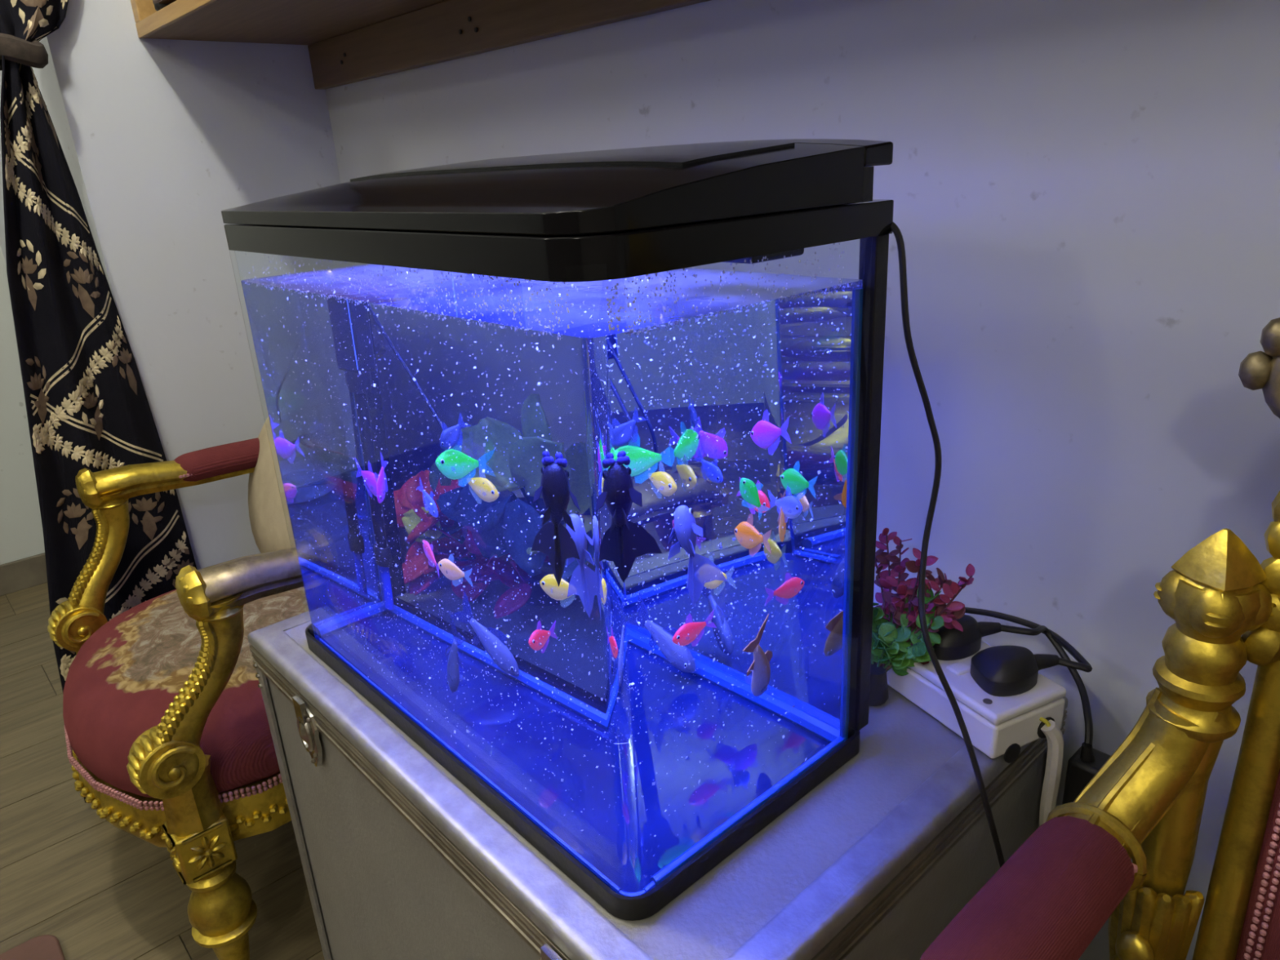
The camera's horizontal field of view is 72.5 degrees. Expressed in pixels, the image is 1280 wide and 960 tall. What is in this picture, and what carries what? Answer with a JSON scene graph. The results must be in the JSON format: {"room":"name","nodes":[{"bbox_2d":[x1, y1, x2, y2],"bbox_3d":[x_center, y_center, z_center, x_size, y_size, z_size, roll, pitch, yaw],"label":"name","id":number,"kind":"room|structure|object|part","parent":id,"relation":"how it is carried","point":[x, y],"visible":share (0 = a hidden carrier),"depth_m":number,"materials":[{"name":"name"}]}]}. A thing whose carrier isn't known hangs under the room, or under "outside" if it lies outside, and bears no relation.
{"room":"living room","nodes":[
{"label":"living room","id":0,"kind":"room"},
{"bbox_2d":[0,245,44,564],"bbox_3d":[-3.176,-0.515,1.372,3.470,2.670,0.120,-20,26,-38],"label":"wall","id":1,"kind":"structure","parent":0,"point":[21,533],"depth_m":2.65,"materials":[{"name":"white paint"}]},
{"bbox_2d":[0,552,47,595],"bbox_3d":[-2.546,0.519,2.199,2.070,0.095,0.015,-20,26,-38],"label":"baseboard","id":2,"kind":"structure","parent":1,"relation":"attached to","point":[19,575],"depth_m":2.71,"materials":[{"name":"brown wood"}]},
{"bbox_2d":[0,582,324,959],"bbox_3d":[-1.225,1.256,0.200,4.150,0.060,5.200,-20,26,-38],"label":"floor","id":3,"kind":"structure","parent":0,"point":[105,891],"depth_m":1.59,"materials":[{"name":"brown wood"}]},
{"bbox_2d":[0,934,65,959],"bbox_3d":[-0.957,0.954,0.878,0.800,0.014,0.920,-20,26,-38],"label":"floor mat","id":4,"kind":"object","parent":3,"relation":"on","point":[45,947],"visible":1,"depth_m":1.40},
{"bbox_2d":[47,437,309,959],"bbox_3d":[-0.644,0.166,1.504,0.695,1.031,0.676,-20,26,-38],"label":"armchair","id":5,"kind":"object","parent":3,"relation":"on","point":[168,736],"visible":0.49,"depth_m":1.27,"materials":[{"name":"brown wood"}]},
{"bbox_3d":[-0.658,0.352,1.548,0.618,0.016,0.589,-20,26,-38],"label":"braid trim","id":6,"kind":"part","parent":5,"relation":"part of","materials":[{"name":"pink fabric"}]},
{"bbox_3d":[-0.852,-0.023,1.671,0.352,0.071,0.068,-20,26,-38],"label":"arm","id":7,"kind":"part","parent":5,"relation":"part of","materials":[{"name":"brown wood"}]},
{"bbox_3d":[-0.656,0.395,1.563,0.613,0.071,0.583,-20,26,-38],"label":"seat rail","id":8,"kind":"part","parent":5,"relation":"part of","materials":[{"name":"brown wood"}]},
{"bbox_3d":[-0.800,-0.041,1.715,0.213,0.007,0.066,-20,26,-38],"label":"nail trim","id":9,"kind":"part","parent":5,"relation":"part of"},
{"bbox_3d":[-0.662,0.289,1.525,0.613,0.157,0.583,-20,26,-38],"label":"seat","id":10,"kind":"part","parent":5,"relation":"part of","materials":[{"name":"red fabric"}]},
{"bbox_3d":[-0.617,0.661,1.301,0.089,0.238,0.090,-20,26,-38],"label":"leg","id":11,"kind":"part","parent":5,"relation":"part of","materials":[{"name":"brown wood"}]},
{"bbox_3d":[-0.448,0.109,1.247,0.352,0.071,0.068,-20,26,-38],"label":"arm","id":12,"kind":"part","parent":5,"relation":"part of","materials":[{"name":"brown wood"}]},
{"bbox_2d":[248,416,295,553],"bbox_3d":[-0.663,0.004,1.669,0.152,0.327,0.368,-20,26,-38],"label":"chair backrest","id":13,"kind":"object","parent":5,"relation":"on","point":[269,522],"visible":0.3,"depth_m":1.66,"materials":[{"name":"beige fabric"}]},
{"bbox_2d":[247,583,1067,959],"bbox_3d":[-0.009,0.474,1.085,0.569,0.671,0.811,-20,26,-38],"label":"cabinet","id":14,"kind":"object","parent":3,"relation":"on","point":[401,860],"depth_m":0.80,"materials":[{"name":"metal"}]},
{"bbox_3d":[-0.464,0.478,1.209,0.026,0.517,0.026,-20,26,-38],"label":"corner rail","id":15,"kind":"part","parent":14,"relation":"part of","materials":[{"name":"metal"}]},
{"bbox_3d":[-0.210,0.569,0.940,0.006,0.565,0.776,-20,26,-38],"label":"panel","id":16,"kind":"part","parent":14,"relation":"part of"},
{"bbox_2d":[221,138,893,920],"bbox_3d":[-0.111,-0.031,0.860,0.310,0.544,0.609,-20,26,-38],"label":"aquarium","id":17,"kind":"object","parent":14,"relation":"on","point":[621,213],"visible":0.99,"depth_m":0.63,"materials":[{"name":"black plastic"}]},
{"bbox_2d":[434,272,506,325],"bbox_3d":[-0.168,-0.056,1.078,0.045,0.403,0.177,-20,26,-38],"label":"filter","id":18,"kind":"object","parent":17,"relation":"attached to","point":[470,300],"visible":0.18,"depth_m":1.05,"materials":[{"name":"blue plastic"}]},
{"bbox_2d":[240,204,843,263],"bbox_3d":[-0.132,-0.230,0.778,0.248,0.056,0.576,-20,26,-38],"label":"lamp","id":19,"kind":"object","parent":17,"relation":"on","point":[587,233],"depth_m":0.54,"materials":[{"name":"black plastic"}]},
{"bbox_2d":[240,263,862,896],"bbox_3d":[-0.114,0.019,0.873,0.275,0.430,0.589,-20,26,-38],"label":"water","id":20,"kind":"object","parent":17,"relation":"in","point":[608,576],"visible":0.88,"depth_m":0.67,"materials":[{"name":"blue water"}]},
{"bbox_2d":[247,269,846,337],"bbox_3d":[-0.114,0.017,0.868,0.269,0.426,0.582,-20,26,-38],"label":"flakes","id":21,"kind":"object","parent":20,"relation":"in","point":[404,307],"visible":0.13,"depth_m":0.69,"materials":[{"name":"white"}]},
{"bbox_3d":[-0.115,0.000,0.866,0.286,0.474,0.600,-20,26,-38],"label":"glass","id":22,"kind":"part","parent":17,"relation":"part of","materials":[{"name":"glass"}]},
{"bbox_2d":[221,138,893,235],"bbox_3d":[-0.126,-0.262,0.774,0.304,0.049,0.606,-20,26,-38],"label":"hood","id":23,"kind":"object","parent":17,"relation":"attached to","point":[761,186],"depth_m":0.60,"materials":[{"name":"black plastic"}]},
{"bbox_3d":[-0.122,-0.228,0.789,0.310,0.025,0.607,-20,26,-38],"label":"rim frame","id":24,"kind":"part","parent":17,"relation":"part of","materials":[{"name":"black plastic"}]},
{"bbox_2d":[305,623,860,920],"bbox_3d":[-0.103,0.217,0.945,0.295,0.020,0.609,-20,26,-38],"label":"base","id":25,"kind":"object","parent":17,"relation":"on","point":[668,886],"depth_m":0.74,"materials":[{"name":"black plastic"}]},
{"bbox_3d":[0.193,0.021,0.750,0.017,0.449,0.016,-20,26,-38],"label":"post","id":26,"kind":"part","parent":17,"relation":"part of","materials":[{"name":"black plastic"}]},
{"bbox_2d":[890,222,1004,867],"bbox_3d":[0.174,0.367,0.722,0.140,1.098,0.356,15,27,40],"label":"power cable","id":27,"kind":"object","parent":17,"relation":"hanging from","point":[899,237],"visible":0.77,"depth_m":0.74,"materials":[{"name":"black rubber"}]},
{"bbox_2d":[869,528,975,706],"bbox_3d":[0.266,0.140,0.875,0.086,0.172,0.118,-20,26,-38],"label":"artificial plant","id":28,"kind":"object","parent":14,"relation":"on","point":[898,643],"visible":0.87,"depth_m":0.88,"materials":[{"name":"green plastic"}]},
{"bbox_3d":[0.239,0.178,0.892,0.018,0.054,0.013,-20,26,-38],"label":"stem","id":29,"kind":"part","parent":28,"relation":"part of","materials":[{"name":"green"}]},
{"bbox_3d":[0.238,0.208,0.893,0.032,0.036,0.032,-20,26,-38],"label":"pot","id":30,"kind":"part","parent":28,"relation":"part of","materials":[{"name":"grey plastic"}]},
{"bbox_3d":[0.246,0.142,0.898,0.014,0.117,0.060,1,20,12],"label":"stem","id":31,"kind":"part","parent":28,"relation":"part of","materials":[{"name":"green"}]},
{"bbox_3d":[0.246,0.182,0.886,0.022,0.049,0.007,-2,20,4],"label":"stem","id":32,"kind":"part","parent":28,"relation":"part of","materials":[{"name":"green plastic"}]},
{"bbox_3d":[0.249,0.131,0.889,0.011,0.144,0.054,6,22,23],"label":"stem","id":33,"kind":"part","parent":28,"relation":"part of","materials":[{"name":"red plastic"}]},
{"bbox_3d":[0.255,0.157,0.888,0.049,0.095,0.005,-17,24,-33],"label":"stem","id":34,"kind":"part","parent":28,"relation":"part of","materials":[{"name":"red"}]},
{"bbox_3d":[0.253,0.134,0.887,0.008,0.139,0.056,13,25,37],"label":"stem","id":35,"kind":"part","parent":28,"relation":"part of","materials":[{"name":"red plastic"}]},
{"bbox_3d":[0.257,0.183,0.881,0.042,0.050,0.007,2,21,15],"label":"stem","id":36,"kind":"part","parent":28,"relation":"part of","materials":[{"name":"green plastic"}]},
{"bbox_3d":[0.260,0.142,0.880,0.056,0.127,0.003,-11,21,-21],"label":"stem","id":37,"kind":"part","parent":28,"relation":"part of","materials":[{"name":"red"}]},
{"bbox_3d":[0.265,0.153,0.882,0.064,0.105,0.004,-8,21,-12],"label":"stem","id":38,"kind":"part","parent":28,"relation":"part of","materials":[{"name":"red"}]},
{"bbox_3d":[0.263,0.172,0.878,0.056,0.073,0.006,0,20,8],"label":"stem","id":39,"kind":"part","parent":28,"relation":"part of","materials":[{"name":"green plastic"}]},
{"bbox_3d":[0.269,0.152,0.875,0.056,0.112,0.045,-20,26,-38],"label":"stem","id":40,"kind":"part","parent":28,"relation":"part of","materials":[{"name":"red"}]},
{"bbox_3d":[0.275,0.171,0.879,0.079,0.073,0.007,-2,20,4],"label":"stem","id":41,"kind":"part","parent":28,"relation":"part of","materials":[{"name":"green plastic"}]},
{"bbox_3d":[0.277,0.149,0.864,0.055,0.124,0.071,-20,26,-38],"label":"stem","id":42,"kind":"part","parent":28,"relation":"part of","materials":[{"name":"red"}]},
{"bbox_3d":[0.244,0.582,0.832,0.524,0.565,0.006,-20,26,-38],"label":"panel","id":43,"kind":"part","parent":14,"relation":"part of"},
{"bbox_2d":[946,661,970,675],"bbox_3d":[0.313,0.184,0.855,0.020,0.004,0.017,-12,22,-23],"label":"switch plate","id":44,"kind":"object","parent":14,"relation":"attached to","point":[953,668],"depth_m":0.85,"materials":[{"name":"white plastic"}]},
{"bbox_2d":[932,614,1001,660],"bbox_3d":[0.329,0.154,0.890,0.079,0.033,0.051,-5,20,-5],"label":"plug","id":45,"kind":"object","parent":14,"relation":"attached to","point":[955,644],"visible":0.71,"depth_m":0.87,"materials":[{"name":"black plastic"}]},
{"bbox_3d":[0.304,0.192,0.918,0.092,0.060,0.263,-12,22,-23],"label":"power strip","id":46,"kind":"part","parent":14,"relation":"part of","materials":[{"name":"white plastic"}]},
{"bbox_2d":[969,644,1059,696],"bbox_3d":[0.358,0.175,0.829,0.079,0.033,0.051,-5,20,-5],"label":"plug","id":47,"kind":"object","parent":14,"relation":"attached to","point":[1005,670],"visible":1,"depth_m":0.81,"materials":[{"name":"black plastic"}]},
{"bbox_2d":[964,607,1092,672],"bbox_3d":[0.395,0.159,0.916,0.053,0.042,0.207,-9,21,-15],"label":"power cable","id":48,"kind":"object","parent":47,"relation":"attached to","point":[1082,664],"visible":0.8,"depth_m":0.89,"materials":[{"name":"black rubber"}]},
{"bbox_2d":[1039,717,1050,726],"bbox_3d":[0.375,0.225,0.811,0.014,0.012,0.004,6,22,23],"label":"wire","id":49,"kind":"object","parent":14,"relation":"attached to","point":[1045,721],"visible":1,"depth_m":0.81,"materials":[{"name":"yellow"}]},
{"bbox_2d":[1039,720,1063,826],"bbox_3d":[0.420,0.521,0.925,0.062,0.640,0.028,-15,23,-29],"label":"cable","id":50,"kind":"object","parent":14,"relation":"hanging from","point":[1054,735],"visible":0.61,"depth_m":0.82,"materials":[{"name":"white plastic"}]},
{"bbox_2d":[920,317,1279,959],"bbox_3d":[0.420,0.487,0.378,0.695,1.086,0.676,-20,26,-38],"label":"armchair","id":51,"kind":"object","parent":3,"relation":"on","point":[1050,900],"visible":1,"depth_m":0.64,"materials":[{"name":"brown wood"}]},
{"bbox_3d":[0.265,0.306,0.599,0.213,0.007,0.066,-20,26,-38],"label":"nail trim","id":52,"kind":"part","parent":51,"relation":"part of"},
{"bbox_3d":[0.377,0.237,0.670,0.129,0.130,0.059,-13,22,-26],"label":"rising arm","id":53,"kind":"part","parent":51,"relation":"part of","materials":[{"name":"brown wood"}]},
{"bbox_3d":[0.442,0.526,0.795,0.060,0.725,0.060,-20,26,-38],"label":"post","id":54,"kind":"part","parent":51,"relation":"part of","materials":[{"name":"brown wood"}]},
{"bbox_3d":[0.617,0.243,0.489,0.136,0.537,0.430,-20,26,-38],"label":"backrest","id":55,"kind":"part","parent":51,"relation":"part of","materials":[{"name":"red fabric"}]},
{"bbox_3d":[0.604,0.247,0.478,0.068,0.523,0.415,-20,26,-38],"label":"braid trim","id":56,"kind":"part","parent":51,"relation":"part of","materials":[{"name":"pink fabric"}]},
{"bbox_2d":[0,0,354,569],"bbox_3d":[-1.282,-0.902,2.136,0.480,2.670,1.340,-20,26,-38],"label":"wall","id":57,"kind":"structure","parent":0,"point":[157,138],"depth_m":1.71,"materials":[{"name":"white paint"}]},
{"bbox_2d":[0,0,197,803],"bbox_3d":[-1.024,-0.143,1.591,0.359,1.551,0.084,-20,26,-38],"label":"curtain","id":58,"kind":"object","parent":57,"relation":"hanging from","point":[87,406],"visible":0.72,"depth_m":1.56,"materials":[{"name":"fabric"}]},
{"bbox_2d":[325,0,1279,959],"bbox_3d":[0.167,-0.582,1.032,0.120,2.670,5.110,-20,26,-38],"label":"wall","id":59,"kind":"structure","parent":0,"point":[1085,194],"depth_m":0.87,"materials":[{"name":"white paint"}]},
{"bbox_2d":[130,0,710,89],"bbox_3d":[0.088,-0.697,0.708,0.336,0.464,2.610,-20,26,-38],"label":"wall shelf","id":60,"kind":"object","parent":59,"relation":"attached to","point":[348,42],"visible":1,"depth_m":1.43,"materials":[{"name":"brown wood"}]},
{"bbox_3d":[-0.782,-1.020,1.605,0.336,0.338,0.030,-20,26,-38],"label":"panel","id":61,"kind":"part","parent":60,"relation":"part of","materials":[{"name":"brown wood"}]},
{"bbox_2d":[152,0,176,11],"bbox_3d":[-0.649,-0.858,1.414,0.210,0.150,0.340,-20,26,-38],"label":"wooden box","id":62,"kind":"object","parent":60,"relation":"on","point":[158,4],"visible":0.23,"depth_m":1.47,"materials":[{"name":"brown wood"}]},
{"bbox_2d":[1062,742,1111,804],"bbox_3d":[0.440,0.310,0.854,0.036,0.121,0.040,-20,26,-38],"label":"power adapter","id":63,"kind":"object","parent":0,"point":[1086,762],"visible":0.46,"depth_m":0.84,"materials":[{"name":"black plastic"}]},
{"bbox_2d":[1000,624,1093,745],"bbox_3d":[0.417,0.195,0.874,0.053,0.086,0.112,-15,23,-30],"label":"power cable","id":64,"kind":"object","parent":63,"relation":"attached to","point":[1088,740],"visible":0.96,"depth_m":0.87,"materials":[{"name":"black rubber"}]},
{"bbox_2d":[1146,569,1276,743],"bbox_3d":[0.419,0.127,0.649,0.072,0.128,0.072,-20,26,-38],"label":"finial","id":65,"kind":"object","parent":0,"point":[1199,680],"depth_m":0.63,"materials":[{"name":"gold wood"}]}
]}

